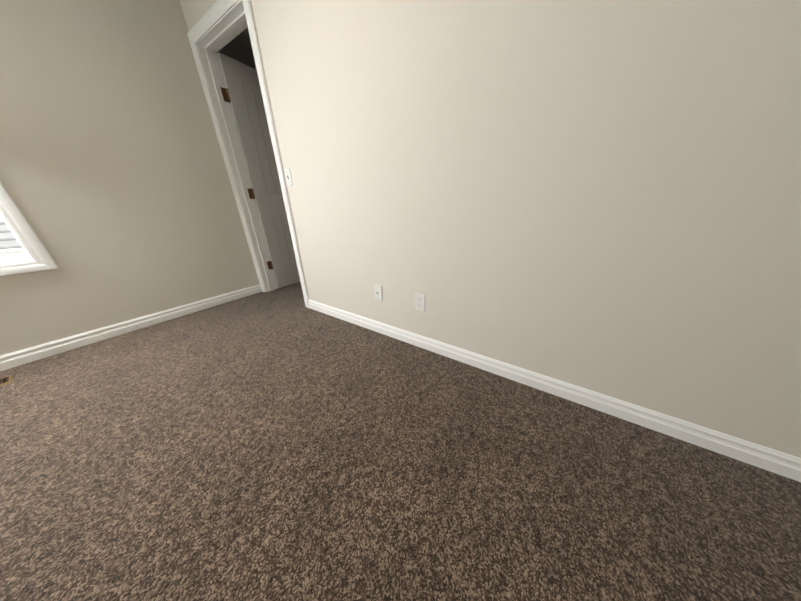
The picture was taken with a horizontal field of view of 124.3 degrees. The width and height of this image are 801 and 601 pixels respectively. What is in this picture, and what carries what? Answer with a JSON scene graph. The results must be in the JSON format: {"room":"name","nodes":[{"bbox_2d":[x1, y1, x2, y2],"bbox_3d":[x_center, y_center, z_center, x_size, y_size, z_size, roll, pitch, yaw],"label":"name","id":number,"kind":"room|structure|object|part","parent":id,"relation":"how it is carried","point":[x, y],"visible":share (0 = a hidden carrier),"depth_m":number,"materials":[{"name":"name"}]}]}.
{"room":"empty bedroom","nodes":[
{"label":"empty bedroom","id":0,"kind":"room"},
{"bbox_2d":[0,0,259,354],"bbox_3d":[-2.530,-0.671,0.719,0.150,2.440,3.531,14,28,29],"label":"wall","id":1,"kind":"structure","parent":0,"point":[115,179],"depth_m":1.43,"materials":[{"name":"beige paint"}]},
{"bbox_2d":[0,181,59,276],"bbox_3d":[-2.519,-0.766,0.679,0.168,1.581,1.011,14,28,29],"label":"window","id":2,"kind":"structure","parent":1,"relation":"in","point":[16,220],"depth_m":1.25,"materials":[{"name":"white paint"}]},
{"bbox_2d":[0,217,25,254],"bbox_3d":[-2.499,-0.782,0.659,0.066,1.405,0.879,14,28,29],"label":"window blind","id":3,"kind":"object","parent":2,"relation":"attached to","point":[8,240],"visible":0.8,"depth_m":1.23,"materials":[{"name":"grey plastic"}]},
{"bbox_3d":[-2.558,-0.776,0.701,0.060,1.453,0.883,14,28,29],"label":"window sash","id":4,"kind":"part","parent":2,"relation":"part of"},
{"bbox_2d":[0,284,261,370],"bbox_3d":[-2.454,0.421,1.156,0.015,0.088,3.291,14,28,29],"label":"baseboard","id":5,"kind":"structure","parent":1,"relation":"attached to","point":[26,355],"depth_m":1.58,"materials":[{"name":"white paint"}]},
{"bbox_2d":[217,52,299,287],"bbox_3d":[-1.279,-1.177,2.353,0.167,2.004,0.746,14,28,29],"label":"door","id":6,"kind":"structure","parent":1,"relation":"in","point":[241,93],"depth_m":2.08,"materials":[{"name":"grey paint"}]},
{"bbox_2d":[217,27,256,69],"bbox_3d":[-1.112,-2.597,1.912,2.900,0.100,1.150,14,28,29],"label":"ceiling","id":7,"kind":"structure","parent":0,"point":[238,48],"depth_m":2.29,"materials":[{"name":"grey paint"}]},
{"bbox_2d":[0,282,800,600],"bbox_3d":[-0.449,0.728,0.674,6.620,0.100,4.681,14,28,29],"label":"floor","id":8,"kind":"structure","parent":0,"point":[277,445],"depth_m":0.74,"materials":[{"name":"carpet"}]},
{"bbox_2d":[0,375,13,385],"bbox_3d":[-2.300,0.499,1.079,0.100,0.007,0.330,14,28,29],"label":"floor vent","id":9,"kind":"object","parent":8,"relation":"in","point":[6,380],"visible":1,"depth_m":1.19,"materials":[{"name":"gold metal"}]},
{"bbox_2d":[180,0,800,457],"bbox_3d":[0.693,-0.688,0.722,5.320,2.440,0.120,14,28,29],"label":"wall","id":10,"kind":"structure","parent":0,"point":[602,196],"depth_m":0.81,"materials":[{"name":"beige paint"}]},
{"bbox_2d":[187,0,308,307],"bbox_3d":[-1.202,-0.997,1.870,0.850,2.090,0.156,14,28,29],"label":"door frame","id":11,"kind":"structure","parent":10,"relation":"attached to","point":[228,26],"depth_m":1.72,"materials":[{"name":"white paint"}]},
{"bbox_2d":[284,168,292,185],"bbox_3d":[-0.839,-0.915,1.571,0.070,0.114,0.019,14,28,29],"label":"light switch","id":12,"kind":"object","parent":10,"relation":"attached to","point":[288,177],"visible":1,"depth_m":1.57,"materials":[{"name":"white plastic"}]},
{"bbox_2d":[374,284,382,300],"bbox_3d":[-0.163,-0.056,1.498,0.070,0.114,0.017,14,28,29],"label":"outlet plate","id":13,"kind":"object","parent":10,"relation":"attached to","point":[377,292],"visible":1,"depth_m":1.50,"materials":[{"name":"white plastic"}]},
{"bbox_2d":[415,293,424,311],"bbox_3d":[0.122,0.013,1.341,0.070,0.114,0.008,14,28,29],"label":"electrical outlet","id":14,"kind":"object","parent":10,"relation":"attached to","point":[419,302],"visible":1,"depth_m":1.34,"materials":[{"name":"white plastic"}]},
{"bbox_2d":[308,299,800,481],"bbox_3d":[0.975,0.487,0.969,4.345,0.088,0.015,14,28,29],"label":"baseboard","id":15,"kind":"structure","parent":10,"relation":"attached to","point":[769,459],"depth_m":0.97,"materials":[{"name":"white paint"}]}
]}

